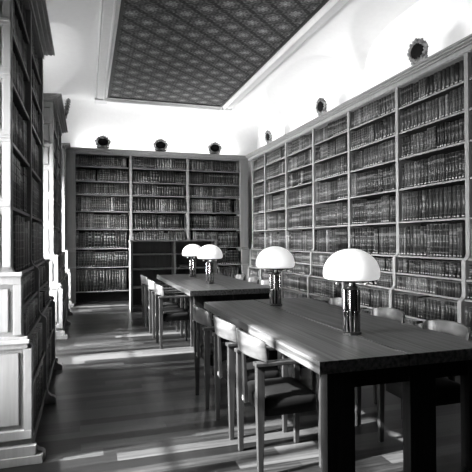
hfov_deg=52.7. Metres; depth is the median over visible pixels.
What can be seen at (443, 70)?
book
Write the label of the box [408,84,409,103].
book
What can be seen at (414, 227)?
book
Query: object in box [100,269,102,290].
book
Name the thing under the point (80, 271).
book
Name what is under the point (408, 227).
book
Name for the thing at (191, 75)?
ceiling
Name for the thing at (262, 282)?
armchair
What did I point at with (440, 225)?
book
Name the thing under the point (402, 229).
book
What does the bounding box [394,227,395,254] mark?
book
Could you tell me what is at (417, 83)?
book
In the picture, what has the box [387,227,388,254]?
book
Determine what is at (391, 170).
book
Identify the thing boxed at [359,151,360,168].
book
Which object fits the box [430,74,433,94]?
book
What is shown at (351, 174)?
book
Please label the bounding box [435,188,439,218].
book
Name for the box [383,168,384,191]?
book
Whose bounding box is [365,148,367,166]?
book
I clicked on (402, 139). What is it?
book
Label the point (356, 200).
book
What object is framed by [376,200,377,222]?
book
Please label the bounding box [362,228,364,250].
book
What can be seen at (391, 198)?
book
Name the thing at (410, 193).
book
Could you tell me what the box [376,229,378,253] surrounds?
book
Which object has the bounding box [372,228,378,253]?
book
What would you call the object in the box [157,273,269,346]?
table
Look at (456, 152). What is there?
book
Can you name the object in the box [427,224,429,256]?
book
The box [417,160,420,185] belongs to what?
book
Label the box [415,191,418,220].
book
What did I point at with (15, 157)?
book
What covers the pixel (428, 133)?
book
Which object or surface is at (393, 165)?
book
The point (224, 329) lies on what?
armchair
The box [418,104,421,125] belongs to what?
book
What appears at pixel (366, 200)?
book
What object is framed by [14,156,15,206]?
book
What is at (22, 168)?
book
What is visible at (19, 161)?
book
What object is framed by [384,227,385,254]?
book
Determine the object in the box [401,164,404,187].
book
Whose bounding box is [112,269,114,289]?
book
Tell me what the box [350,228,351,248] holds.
book
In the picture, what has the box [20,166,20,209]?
book
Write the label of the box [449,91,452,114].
book
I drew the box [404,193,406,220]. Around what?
book
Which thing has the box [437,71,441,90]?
book
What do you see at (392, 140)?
book
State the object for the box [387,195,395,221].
book
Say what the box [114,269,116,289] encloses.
book
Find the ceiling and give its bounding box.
[43,0,471,155]
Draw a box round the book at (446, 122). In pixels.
[445,121,448,145]
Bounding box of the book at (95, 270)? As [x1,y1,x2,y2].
[94,269,96,290]
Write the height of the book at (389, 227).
0.386 m
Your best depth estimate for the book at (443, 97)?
5.67 m
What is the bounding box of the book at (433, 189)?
[432,188,435,219]
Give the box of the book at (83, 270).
[82,269,84,290]
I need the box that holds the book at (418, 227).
[417,226,419,255]
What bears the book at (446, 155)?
on the bookcase at (460, 50)
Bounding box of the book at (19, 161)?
[19,161,19,209]
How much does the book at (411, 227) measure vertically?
0.390 m
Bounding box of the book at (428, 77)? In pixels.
[426,76,429,95]
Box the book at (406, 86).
[406,86,407,104]
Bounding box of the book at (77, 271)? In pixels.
[76,270,78,291]
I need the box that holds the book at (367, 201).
[367,201,368,223]
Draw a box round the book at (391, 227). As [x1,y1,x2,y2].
[391,227,392,254]
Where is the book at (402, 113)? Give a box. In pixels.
[401,112,403,131]
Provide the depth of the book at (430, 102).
5.89 m
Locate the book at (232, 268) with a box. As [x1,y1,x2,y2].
[231,267,233,277]
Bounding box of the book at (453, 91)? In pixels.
[452,89,455,113]
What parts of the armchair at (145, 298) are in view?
leg, backrest, leg, seat, leg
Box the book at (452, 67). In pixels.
[450,64,454,85]
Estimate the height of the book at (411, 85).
0.261 m
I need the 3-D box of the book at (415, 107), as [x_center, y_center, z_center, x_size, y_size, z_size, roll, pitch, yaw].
[2.406,-1.538,6.201,0.191,0.277,0.072,0,-1,-17]
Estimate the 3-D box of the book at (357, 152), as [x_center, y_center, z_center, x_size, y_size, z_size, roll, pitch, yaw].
[1.988,-1.179,7.512,0.186,0.278,0.049,0,-1,-17]
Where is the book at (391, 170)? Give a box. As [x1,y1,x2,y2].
[390,167,392,189]
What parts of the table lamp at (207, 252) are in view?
post, lamp shade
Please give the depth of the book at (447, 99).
5.61 m
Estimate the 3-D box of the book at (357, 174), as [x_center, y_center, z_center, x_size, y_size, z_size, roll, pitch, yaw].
[2.007,-0.798,7.537,0.205,0.346,0.042,0,-1,-17]
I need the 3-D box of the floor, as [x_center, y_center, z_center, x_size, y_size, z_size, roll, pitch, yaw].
[0.073,1.556,5.120,6.050,0.120,14.960,0,-1,-17]
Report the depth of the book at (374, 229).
6.97 m
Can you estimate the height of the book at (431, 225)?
0.403 m
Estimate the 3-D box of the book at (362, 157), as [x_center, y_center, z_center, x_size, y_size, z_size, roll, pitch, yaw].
[2.023,-1.180,7.412,0.186,0.278,0.051,0,-1,-17]
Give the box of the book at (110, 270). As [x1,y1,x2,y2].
[109,269,111,289]
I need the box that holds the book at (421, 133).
[420,132,423,152]
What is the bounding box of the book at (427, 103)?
[425,101,428,122]
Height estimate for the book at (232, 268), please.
0.492 m
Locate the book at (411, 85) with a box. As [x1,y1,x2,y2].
[410,84,412,102]
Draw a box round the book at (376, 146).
[375,145,377,164]
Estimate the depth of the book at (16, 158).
3.59 m
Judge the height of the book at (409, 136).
0.277 m
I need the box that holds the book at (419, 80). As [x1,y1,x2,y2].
[419,80,420,98]
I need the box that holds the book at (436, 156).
[435,155,437,182]
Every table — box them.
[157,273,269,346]
[204,297,471,471]
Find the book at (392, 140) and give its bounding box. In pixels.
[391,139,393,159]
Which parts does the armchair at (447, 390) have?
leg, seat, backrest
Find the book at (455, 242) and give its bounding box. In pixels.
[453,224,457,257]
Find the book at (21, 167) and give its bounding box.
[21,167,21,209]
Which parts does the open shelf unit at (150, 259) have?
panel, shelf, shelf, shelf, shelf, panel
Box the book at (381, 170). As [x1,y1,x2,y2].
[380,169,382,191]
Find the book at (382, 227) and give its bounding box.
[382,227,383,254]
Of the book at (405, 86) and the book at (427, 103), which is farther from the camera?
the book at (405, 86)
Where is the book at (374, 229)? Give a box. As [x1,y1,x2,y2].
[374,229,375,253]
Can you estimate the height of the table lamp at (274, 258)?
0.606 m
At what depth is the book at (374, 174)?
7.05 m
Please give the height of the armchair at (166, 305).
0.862 m
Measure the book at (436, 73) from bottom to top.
0.251 m
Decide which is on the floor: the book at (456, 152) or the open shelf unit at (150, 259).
the open shelf unit at (150, 259)
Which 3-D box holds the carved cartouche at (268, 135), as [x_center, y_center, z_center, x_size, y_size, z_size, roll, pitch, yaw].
[0.740,-2.251,10.891,0.126,0.338,0.377,0,-1,-17]
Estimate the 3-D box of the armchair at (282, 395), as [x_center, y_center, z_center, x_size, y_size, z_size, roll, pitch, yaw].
[0.270,1.046,3.164,0.511,0.862,0.454,0,-1,-17]
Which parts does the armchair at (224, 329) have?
leg, backrest, leg, armrest, seat, leg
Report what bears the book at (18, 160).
on the bookcase at (18, 446)
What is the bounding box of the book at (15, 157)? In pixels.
[15,157,15,207]
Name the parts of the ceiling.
frame corner, damask panel, frame moulding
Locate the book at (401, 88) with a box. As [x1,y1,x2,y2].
[400,88,401,107]
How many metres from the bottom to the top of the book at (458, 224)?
0.396 m
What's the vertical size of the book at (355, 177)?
0.363 m
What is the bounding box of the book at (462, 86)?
[462,86,463,110]
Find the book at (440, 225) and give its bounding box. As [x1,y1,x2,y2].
[439,224,442,256]
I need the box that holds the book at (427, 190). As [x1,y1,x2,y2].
[426,189,428,219]
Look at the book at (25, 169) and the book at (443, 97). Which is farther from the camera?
the book at (443, 97)
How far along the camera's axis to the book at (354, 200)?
7.57 m
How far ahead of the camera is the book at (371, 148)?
7.13 m
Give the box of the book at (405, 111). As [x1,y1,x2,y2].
[404,110,407,130]
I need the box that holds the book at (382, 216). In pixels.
[381,196,383,222]
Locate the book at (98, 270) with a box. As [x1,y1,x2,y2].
[97,269,99,290]
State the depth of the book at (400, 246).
6.41 m
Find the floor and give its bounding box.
[0,301,471,471]
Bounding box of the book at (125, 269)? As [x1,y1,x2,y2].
[125,269,126,289]
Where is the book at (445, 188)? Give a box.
[444,187,447,218]
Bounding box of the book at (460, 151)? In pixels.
[458,150,461,178]
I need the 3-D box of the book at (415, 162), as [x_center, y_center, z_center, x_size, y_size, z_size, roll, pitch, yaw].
[2.411,-0.804,6.216,0.193,0.328,0.065,0,-1,-17]
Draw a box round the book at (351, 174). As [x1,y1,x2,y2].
[351,174,352,196]
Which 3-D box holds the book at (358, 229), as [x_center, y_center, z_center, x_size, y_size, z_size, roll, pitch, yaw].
[1.995,0.076,7.453,0.204,0.390,0.067,0,-1,-17]
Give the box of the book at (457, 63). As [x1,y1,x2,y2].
[455,62,458,83]
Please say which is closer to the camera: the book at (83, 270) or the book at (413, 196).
the book at (413, 196)
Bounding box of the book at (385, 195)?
[385,195,387,221]
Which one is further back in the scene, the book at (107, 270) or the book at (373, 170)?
the book at (107, 270)
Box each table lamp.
[182,244,200,276]
[197,245,222,283]
[256,246,294,305]
[323,249,379,335]
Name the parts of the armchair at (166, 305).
leg, backrest, leg, armrest, seat, leg, leg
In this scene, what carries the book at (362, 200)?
on the bookcase at (460, 50)
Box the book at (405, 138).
[404,137,406,156]
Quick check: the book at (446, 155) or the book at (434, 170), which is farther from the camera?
the book at (434, 170)
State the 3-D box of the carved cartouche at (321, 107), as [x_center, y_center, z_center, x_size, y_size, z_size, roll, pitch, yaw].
[1.508,-2.277,8.438,0.126,0.338,0.377,0,-1,-17]
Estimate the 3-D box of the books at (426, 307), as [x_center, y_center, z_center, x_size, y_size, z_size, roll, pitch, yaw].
[-0.558,-0.291,7.733,5.021,3.367,8.968,0,-1,-17]
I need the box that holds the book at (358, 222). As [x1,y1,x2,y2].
[357,200,359,223]
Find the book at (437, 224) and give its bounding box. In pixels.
[436,223,441,256]
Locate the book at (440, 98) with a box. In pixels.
[439,97,441,118]
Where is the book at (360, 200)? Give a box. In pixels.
[360,200,361,223]
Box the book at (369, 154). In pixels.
[368,148,370,166]
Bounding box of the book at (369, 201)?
[369,201,370,223]
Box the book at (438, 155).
[437,154,439,181]
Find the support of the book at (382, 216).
on the bookcase at (460, 50)
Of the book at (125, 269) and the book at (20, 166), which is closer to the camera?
the book at (20, 166)
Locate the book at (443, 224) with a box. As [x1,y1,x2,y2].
[442,223,445,256]
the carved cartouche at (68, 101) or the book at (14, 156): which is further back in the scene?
the carved cartouche at (68, 101)
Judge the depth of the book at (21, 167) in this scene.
3.94 m
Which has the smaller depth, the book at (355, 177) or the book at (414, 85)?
the book at (414, 85)
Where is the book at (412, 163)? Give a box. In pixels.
[411,162,413,186]
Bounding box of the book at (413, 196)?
[412,192,415,220]
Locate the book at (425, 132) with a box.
[424,131,426,151]
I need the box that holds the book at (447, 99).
[445,94,449,116]
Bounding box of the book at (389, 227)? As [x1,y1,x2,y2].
[389,227,390,254]
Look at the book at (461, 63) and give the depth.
5.41 m
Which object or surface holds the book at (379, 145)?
on the bookcase at (460, 50)
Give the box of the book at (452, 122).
[451,121,454,144]
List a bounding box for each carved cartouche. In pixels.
[64,98,70,118]
[95,135,110,148]
[153,139,167,151]
[208,142,221,153]
[264,130,271,143]
[315,97,326,115]
[407,38,428,65]
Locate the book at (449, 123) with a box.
[448,122,450,144]
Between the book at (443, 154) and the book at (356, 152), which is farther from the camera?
the book at (356, 152)
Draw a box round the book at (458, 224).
[457,223,459,257]
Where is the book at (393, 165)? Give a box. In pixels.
[392,164,395,189]
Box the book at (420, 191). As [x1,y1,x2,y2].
[419,190,421,219]
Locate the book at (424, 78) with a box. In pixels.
[423,77,425,97]
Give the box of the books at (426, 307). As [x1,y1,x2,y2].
[13,0,471,423]
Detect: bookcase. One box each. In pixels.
[0,0,61,468]
[43,93,72,339]
[65,147,248,303]
[246,34,471,333]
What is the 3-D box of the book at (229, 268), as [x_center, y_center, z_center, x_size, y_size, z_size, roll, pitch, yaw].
[-0.175,1.037,12.240,0.070,0.488,0.179,0,-1,-17]
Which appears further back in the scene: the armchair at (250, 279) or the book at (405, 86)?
the armchair at (250, 279)
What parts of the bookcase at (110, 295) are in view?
shelf, shelf, shelf, shelf, shelf, shelf, shelf, shelf, cornice, shelf, shelf, shelf, shelf, shelf, shelf, shelf, shelf, shelf, shelf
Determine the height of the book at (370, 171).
0.349 m
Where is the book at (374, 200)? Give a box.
[374,200,375,222]
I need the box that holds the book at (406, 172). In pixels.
[405,163,407,187]
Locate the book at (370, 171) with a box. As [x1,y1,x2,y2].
[370,171,371,193]
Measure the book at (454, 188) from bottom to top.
0.379 m
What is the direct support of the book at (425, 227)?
on the bookcase at (460, 50)
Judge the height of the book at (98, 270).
0.500 m
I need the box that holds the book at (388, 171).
[387,167,389,190]
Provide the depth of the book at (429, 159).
5.92 m
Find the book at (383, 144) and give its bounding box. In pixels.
[382,142,384,162]
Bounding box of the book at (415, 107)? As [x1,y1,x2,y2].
[414,106,417,127]
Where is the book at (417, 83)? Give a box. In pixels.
[416,82,418,100]
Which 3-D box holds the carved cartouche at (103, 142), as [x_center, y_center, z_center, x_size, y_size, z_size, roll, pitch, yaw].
[-3.169,-2.224,11.357,0.377,0.338,0.126,0,-1,-17]
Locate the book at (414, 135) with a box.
[413,134,416,154]
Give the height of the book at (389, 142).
0.290 m
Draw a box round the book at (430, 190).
[429,189,432,219]
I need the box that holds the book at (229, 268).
[228,267,230,276]
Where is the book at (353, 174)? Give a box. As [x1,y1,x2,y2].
[353,174,354,196]
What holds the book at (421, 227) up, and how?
on the bookcase at (460, 50)
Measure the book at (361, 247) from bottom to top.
0.396 m
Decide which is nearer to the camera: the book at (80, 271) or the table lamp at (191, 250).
the table lamp at (191, 250)
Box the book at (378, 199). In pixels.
[378,199,379,222]
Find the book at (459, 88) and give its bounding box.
[458,87,461,111]
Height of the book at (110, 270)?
0.494 m
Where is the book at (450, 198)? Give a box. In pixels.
[448,186,452,218]
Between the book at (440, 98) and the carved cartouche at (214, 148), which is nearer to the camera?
the book at (440, 98)
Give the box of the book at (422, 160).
[421,159,424,184]
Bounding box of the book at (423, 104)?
[422,103,425,124]
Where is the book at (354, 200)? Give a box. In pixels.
[354,200,355,223]
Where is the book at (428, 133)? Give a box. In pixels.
[427,128,429,150]
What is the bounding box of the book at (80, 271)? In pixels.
[79,270,81,291]
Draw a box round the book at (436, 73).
[434,72,437,92]
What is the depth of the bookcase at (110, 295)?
11.69 m
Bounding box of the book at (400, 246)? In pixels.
[399,228,401,254]
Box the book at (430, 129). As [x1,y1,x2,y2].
[429,128,431,149]
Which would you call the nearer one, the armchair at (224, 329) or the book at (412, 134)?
the armchair at (224, 329)
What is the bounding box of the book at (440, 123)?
[440,123,441,147]
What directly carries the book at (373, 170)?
on the bookcase at (460, 50)
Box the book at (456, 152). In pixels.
[455,151,458,179]
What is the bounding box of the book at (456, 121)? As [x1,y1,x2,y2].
[455,120,458,143]
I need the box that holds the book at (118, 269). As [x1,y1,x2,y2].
[117,269,118,289]
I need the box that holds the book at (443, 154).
[442,153,447,181]
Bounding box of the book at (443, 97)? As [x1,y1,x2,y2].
[442,95,444,117]
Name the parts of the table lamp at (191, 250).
lamp shade, post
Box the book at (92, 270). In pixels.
[91,269,93,290]
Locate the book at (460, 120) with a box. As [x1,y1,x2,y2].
[459,118,462,141]
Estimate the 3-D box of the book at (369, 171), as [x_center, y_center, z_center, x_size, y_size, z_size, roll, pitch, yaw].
[2.110,-0.802,7.234,0.215,0.346,0.044,0,-1,-17]
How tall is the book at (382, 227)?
0.389 m
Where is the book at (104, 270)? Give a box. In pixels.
[103,269,105,290]
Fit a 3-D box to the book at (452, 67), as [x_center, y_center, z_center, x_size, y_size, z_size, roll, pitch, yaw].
[2.597,-1.866,5.583,0.185,0.250,0.065,0,-1,-17]
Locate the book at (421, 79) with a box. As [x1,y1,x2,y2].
[421,79,422,98]
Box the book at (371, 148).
[370,147,372,165]
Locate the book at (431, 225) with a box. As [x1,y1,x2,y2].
[430,224,433,256]
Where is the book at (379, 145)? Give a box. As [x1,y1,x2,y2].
[378,144,380,163]
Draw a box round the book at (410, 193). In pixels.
[409,192,412,220]
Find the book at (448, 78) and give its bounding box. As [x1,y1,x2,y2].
[446,66,450,87]
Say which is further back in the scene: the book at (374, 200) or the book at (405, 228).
the book at (374, 200)
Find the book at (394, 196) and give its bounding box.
[393,196,394,221]
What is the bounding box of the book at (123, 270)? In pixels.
[122,269,124,289]
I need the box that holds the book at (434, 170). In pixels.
[433,155,435,182]
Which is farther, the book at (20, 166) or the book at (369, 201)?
the book at (369, 201)
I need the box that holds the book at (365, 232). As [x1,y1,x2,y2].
[364,228,366,251]
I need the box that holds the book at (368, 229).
[367,228,369,253]
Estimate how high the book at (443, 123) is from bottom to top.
0.297 m
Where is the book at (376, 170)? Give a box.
[376,170,377,192]
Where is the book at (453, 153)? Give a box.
[452,152,454,179]
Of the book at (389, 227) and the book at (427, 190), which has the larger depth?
the book at (389, 227)
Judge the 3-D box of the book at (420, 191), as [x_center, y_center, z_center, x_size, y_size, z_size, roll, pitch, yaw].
[2.453,-0.391,6.137,0.210,0.384,0.062,0,-1,-17]
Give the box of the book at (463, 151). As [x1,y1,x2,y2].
[462,150,464,177]
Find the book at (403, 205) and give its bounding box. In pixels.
[402,193,404,220]
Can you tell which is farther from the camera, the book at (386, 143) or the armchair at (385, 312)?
the book at (386, 143)
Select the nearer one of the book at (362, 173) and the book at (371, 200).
the book at (371, 200)
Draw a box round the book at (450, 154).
[449,153,451,180]
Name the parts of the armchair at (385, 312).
leg, leg, backrest, leg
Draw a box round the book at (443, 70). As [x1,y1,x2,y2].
[442,68,445,89]
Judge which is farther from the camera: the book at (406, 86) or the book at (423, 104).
the book at (406, 86)
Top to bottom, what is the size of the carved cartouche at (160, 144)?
0.338 m
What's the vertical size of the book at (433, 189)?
0.383 m
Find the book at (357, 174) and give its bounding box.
[357,174,358,195]
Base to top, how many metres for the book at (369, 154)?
0.291 m
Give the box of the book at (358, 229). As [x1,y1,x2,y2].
[357,228,359,249]
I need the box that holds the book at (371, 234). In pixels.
[369,228,372,253]
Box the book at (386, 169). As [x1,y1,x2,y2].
[385,168,387,190]
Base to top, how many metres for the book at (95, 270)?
0.505 m
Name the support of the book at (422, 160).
on the bookcase at (460, 50)
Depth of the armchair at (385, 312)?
3.96 m
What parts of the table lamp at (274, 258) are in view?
post, lamp shade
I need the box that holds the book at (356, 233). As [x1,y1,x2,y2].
[355,228,357,248]
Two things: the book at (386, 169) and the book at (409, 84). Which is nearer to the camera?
the book at (409, 84)
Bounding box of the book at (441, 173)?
[440,154,442,181]
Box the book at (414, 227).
[413,226,416,255]
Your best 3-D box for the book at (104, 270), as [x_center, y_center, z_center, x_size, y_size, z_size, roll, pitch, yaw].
[-3.130,1.038,11.314,0.066,0.504,0.182,0,-1,-17]
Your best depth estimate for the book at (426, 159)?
5.98 m
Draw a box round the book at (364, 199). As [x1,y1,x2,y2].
[364,199,365,223]
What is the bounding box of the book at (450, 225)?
[449,224,452,257]
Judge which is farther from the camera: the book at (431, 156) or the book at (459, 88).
the book at (431, 156)
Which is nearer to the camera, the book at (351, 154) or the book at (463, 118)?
the book at (463, 118)
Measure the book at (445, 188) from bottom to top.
0.379 m
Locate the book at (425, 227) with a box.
[424,226,426,256]
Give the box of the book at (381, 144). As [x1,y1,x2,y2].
[380,144,382,162]
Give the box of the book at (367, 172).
[367,172,368,193]
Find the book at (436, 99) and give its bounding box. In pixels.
[435,98,438,119]
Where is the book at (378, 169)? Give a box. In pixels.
[378,169,379,191]
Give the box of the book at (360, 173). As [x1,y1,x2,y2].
[360,173,361,194]
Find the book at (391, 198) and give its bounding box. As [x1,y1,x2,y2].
[390,197,392,221]
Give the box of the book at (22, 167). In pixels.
[22,167,24,211]
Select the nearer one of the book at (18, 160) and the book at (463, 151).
the book at (18, 160)
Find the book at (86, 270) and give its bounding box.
[85,269,87,290]
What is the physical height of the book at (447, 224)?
0.403 m
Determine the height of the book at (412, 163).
0.330 m
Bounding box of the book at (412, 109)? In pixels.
[411,107,413,128]
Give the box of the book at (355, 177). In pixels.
[354,173,357,195]
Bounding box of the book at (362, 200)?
[361,199,363,223]
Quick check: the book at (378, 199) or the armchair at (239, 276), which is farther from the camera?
the armchair at (239, 276)
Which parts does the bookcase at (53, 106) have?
cornice, panel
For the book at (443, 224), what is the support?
on the bookcase at (460, 50)
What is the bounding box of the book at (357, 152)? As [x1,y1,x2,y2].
[357,152,358,168]
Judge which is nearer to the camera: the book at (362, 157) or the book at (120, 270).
the book at (362, 157)
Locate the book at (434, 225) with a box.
[433,224,436,256]
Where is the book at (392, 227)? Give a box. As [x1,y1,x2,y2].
[392,227,393,254]
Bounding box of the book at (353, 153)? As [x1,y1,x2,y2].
[353,153,354,170]
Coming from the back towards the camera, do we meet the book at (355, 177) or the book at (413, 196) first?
the book at (355, 177)
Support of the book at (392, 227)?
on the bookcase at (460, 50)
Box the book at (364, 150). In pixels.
[363,149,365,167]
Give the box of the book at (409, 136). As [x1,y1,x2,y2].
[407,135,410,155]
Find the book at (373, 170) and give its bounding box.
[372,170,375,192]
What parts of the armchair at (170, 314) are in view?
leg, backrest, leg, armrest, armrest, seat, leg, leg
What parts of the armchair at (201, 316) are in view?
leg, backrest, leg, armrest, seat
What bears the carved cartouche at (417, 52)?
on the bookcase at (460, 50)
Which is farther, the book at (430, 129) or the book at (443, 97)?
the book at (430, 129)
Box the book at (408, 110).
[407,109,410,129]
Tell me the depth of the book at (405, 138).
6.37 m
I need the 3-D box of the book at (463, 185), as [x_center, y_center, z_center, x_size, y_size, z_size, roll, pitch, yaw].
[2.660,-0.394,5.425,0.200,0.376,0.070,0,-1,-17]
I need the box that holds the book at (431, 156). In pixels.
[431,156,432,183]
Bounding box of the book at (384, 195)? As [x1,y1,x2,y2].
[383,195,385,222]
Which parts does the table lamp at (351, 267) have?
post, lamp shade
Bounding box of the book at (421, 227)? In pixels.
[420,226,423,255]
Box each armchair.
[141,275,171,326]
[147,279,182,337]
[154,283,192,348]
[193,305,251,409]
[212,315,287,439]
[234,328,321,471]
[235,274,245,280]
[248,277,259,283]
[260,279,268,286]
[311,297,342,392]
[355,307,404,425]
[377,320,470,441]
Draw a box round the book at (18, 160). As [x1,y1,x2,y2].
[18,160,18,208]
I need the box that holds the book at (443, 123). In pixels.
[442,122,444,146]
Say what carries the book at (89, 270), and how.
on the bookcase at (110, 295)
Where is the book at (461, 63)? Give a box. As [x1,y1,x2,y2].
[459,60,463,81]
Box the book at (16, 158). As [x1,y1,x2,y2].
[16,158,17,208]
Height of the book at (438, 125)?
0.299 m
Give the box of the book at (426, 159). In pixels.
[424,158,427,184]
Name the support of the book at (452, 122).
on the bookcase at (460, 50)
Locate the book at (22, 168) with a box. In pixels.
[22,168,22,210]
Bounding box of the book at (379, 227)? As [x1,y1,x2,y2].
[379,227,380,253]
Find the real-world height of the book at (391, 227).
0.387 m
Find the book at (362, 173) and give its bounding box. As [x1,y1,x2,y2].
[362,173,363,194]
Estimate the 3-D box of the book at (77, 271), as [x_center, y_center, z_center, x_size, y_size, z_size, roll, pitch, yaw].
[-3.701,1.041,11.129,0.068,0.500,0.175,0,-1,-17]
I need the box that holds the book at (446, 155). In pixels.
[445,153,448,180]
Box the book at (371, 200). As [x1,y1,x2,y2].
[371,200,372,222]
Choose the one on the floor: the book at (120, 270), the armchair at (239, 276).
the armchair at (239, 276)
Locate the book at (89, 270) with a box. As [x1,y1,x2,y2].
[88,269,90,290]
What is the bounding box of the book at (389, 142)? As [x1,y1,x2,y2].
[388,141,390,160]
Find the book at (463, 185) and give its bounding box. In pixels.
[461,184,464,217]
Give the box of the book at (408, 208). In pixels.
[407,192,409,220]
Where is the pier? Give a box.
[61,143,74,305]
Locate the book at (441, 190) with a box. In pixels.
[439,187,443,218]
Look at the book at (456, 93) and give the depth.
5.48 m
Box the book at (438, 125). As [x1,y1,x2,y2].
[437,124,439,147]
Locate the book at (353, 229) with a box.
[352,228,354,248]
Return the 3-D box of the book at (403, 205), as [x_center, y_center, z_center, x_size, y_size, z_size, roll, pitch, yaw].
[2.342,-0.387,6.467,0.201,0.384,0.052,0,-1,-17]
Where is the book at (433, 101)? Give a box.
[432,99,434,120]
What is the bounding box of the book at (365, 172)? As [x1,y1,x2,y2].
[365,172,366,194]
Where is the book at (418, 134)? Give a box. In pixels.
[417,133,419,153]
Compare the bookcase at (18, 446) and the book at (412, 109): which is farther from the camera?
the book at (412, 109)
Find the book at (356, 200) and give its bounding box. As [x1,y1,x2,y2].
[356,200,357,223]
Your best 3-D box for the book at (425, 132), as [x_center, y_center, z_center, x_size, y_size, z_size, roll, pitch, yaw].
[2.470,-1.188,6.027,0.203,0.265,0.067,0,-1,-17]
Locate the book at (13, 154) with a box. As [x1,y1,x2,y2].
[13,154,14,206]
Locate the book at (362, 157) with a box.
[361,151,363,167]
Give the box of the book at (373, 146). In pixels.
[373,146,374,164]
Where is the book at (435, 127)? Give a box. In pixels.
[434,126,436,148]
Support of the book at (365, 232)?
on the bookcase at (460, 50)
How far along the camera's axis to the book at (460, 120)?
5.43 m
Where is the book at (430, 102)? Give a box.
[429,101,431,121]
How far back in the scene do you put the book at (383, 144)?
6.83 m
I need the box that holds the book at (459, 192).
[457,185,461,217]
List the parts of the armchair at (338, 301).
leg, backrest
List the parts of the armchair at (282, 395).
leg, backrest, armrest, leg, armrest, seat, leg, leg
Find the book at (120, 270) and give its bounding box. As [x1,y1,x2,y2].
[119,269,121,289]
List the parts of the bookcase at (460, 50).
shelf, shelf, shelf, shelf, shelf, shelf, shelf, shelf, shelf, shelf, shelf, shelf, shelf, shelf, shelf, shelf, shelf, shelf, cornice, panel, shelf, shelf, shelf, shelf, shelf, shelf, shelf, shelf, shelf, shelf, shelf, shelf, shelf, shelf, shelf, shelf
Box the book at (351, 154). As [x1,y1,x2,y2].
[351,154,352,170]
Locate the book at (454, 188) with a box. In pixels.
[452,185,456,217]
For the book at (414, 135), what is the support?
on the bookcase at (460, 50)
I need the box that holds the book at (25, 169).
[25,169,26,212]
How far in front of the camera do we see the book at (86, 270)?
11.11 m
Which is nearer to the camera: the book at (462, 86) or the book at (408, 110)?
the book at (462, 86)
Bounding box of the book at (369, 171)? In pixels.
[369,171,370,193]
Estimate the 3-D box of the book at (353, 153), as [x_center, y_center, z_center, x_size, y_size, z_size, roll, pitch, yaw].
[1.970,-1.177,7.617,0.214,0.277,0.050,0,-1,-17]
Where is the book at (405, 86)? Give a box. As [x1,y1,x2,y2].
[404,86,405,105]
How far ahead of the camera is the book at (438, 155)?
5.76 m
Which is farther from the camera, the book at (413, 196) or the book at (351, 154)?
the book at (351, 154)
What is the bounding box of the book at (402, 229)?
[401,228,403,255]
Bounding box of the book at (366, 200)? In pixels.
[365,199,377,223]
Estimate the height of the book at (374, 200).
0.344 m
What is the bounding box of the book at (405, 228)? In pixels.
[404,227,406,255]
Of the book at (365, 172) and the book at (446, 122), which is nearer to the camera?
the book at (446, 122)
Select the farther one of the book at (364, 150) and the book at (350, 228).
the book at (350, 228)
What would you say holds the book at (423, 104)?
on the bookcase at (460, 50)
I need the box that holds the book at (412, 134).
[411,134,413,154]
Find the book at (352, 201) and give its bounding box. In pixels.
[352,201,353,224]
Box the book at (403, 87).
[402,87,403,106]
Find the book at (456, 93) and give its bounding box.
[455,88,458,112]
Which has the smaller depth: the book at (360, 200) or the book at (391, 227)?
the book at (391, 227)
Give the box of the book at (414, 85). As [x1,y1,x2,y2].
[413,83,415,101]
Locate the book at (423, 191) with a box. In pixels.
[422,190,425,219]
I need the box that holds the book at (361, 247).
[360,228,362,250]
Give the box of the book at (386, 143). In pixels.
[385,142,387,161]
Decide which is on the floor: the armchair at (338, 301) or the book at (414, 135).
the armchair at (338, 301)
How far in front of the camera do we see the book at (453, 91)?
5.52 m
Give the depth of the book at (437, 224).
5.74 m
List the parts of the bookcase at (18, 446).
shelf, shelf, shelf, shelf, shelf, panel, shelf, shelf, shelf, shelf, shelf, shelf, shelf, shelf, shelf, cornice, shelf, shelf, shelf, shelf, shelf, panel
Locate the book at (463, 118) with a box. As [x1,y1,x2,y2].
[463,118,464,140]
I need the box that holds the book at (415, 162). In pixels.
[414,161,417,185]
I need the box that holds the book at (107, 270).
[106,269,108,290]
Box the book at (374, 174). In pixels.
[373,171,375,192]
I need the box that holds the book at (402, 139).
[401,138,404,157]
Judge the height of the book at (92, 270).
0.505 m
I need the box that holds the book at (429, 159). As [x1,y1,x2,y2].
[428,158,430,183]
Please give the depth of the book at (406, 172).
6.36 m
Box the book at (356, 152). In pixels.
[355,152,356,169]
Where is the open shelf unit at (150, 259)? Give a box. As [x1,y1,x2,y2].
[129,240,217,311]
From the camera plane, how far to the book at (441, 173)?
5.72 m
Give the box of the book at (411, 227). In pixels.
[410,226,413,255]
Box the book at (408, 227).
[407,226,409,255]
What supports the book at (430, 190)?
on the bookcase at (460, 50)
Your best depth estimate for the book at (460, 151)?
5.44 m
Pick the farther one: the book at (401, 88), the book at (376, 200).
the book at (376, 200)
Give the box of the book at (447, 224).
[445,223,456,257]
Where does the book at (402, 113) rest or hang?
on the bookcase at (460, 50)
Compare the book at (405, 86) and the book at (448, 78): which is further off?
the book at (405, 86)
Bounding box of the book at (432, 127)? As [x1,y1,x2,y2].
[432,127,433,149]
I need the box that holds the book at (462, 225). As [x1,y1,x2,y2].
[460,223,465,257]
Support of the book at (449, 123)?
on the bookcase at (460, 50)
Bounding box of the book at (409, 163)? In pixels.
[407,162,410,186]
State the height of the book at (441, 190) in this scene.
0.379 m
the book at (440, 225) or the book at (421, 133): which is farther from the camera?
the book at (421, 133)
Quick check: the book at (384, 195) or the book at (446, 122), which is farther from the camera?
the book at (384, 195)
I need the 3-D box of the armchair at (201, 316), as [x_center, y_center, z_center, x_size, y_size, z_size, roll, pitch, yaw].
[-0.128,1.059,4.350,0.511,0.862,0.454,0,-1,-17]

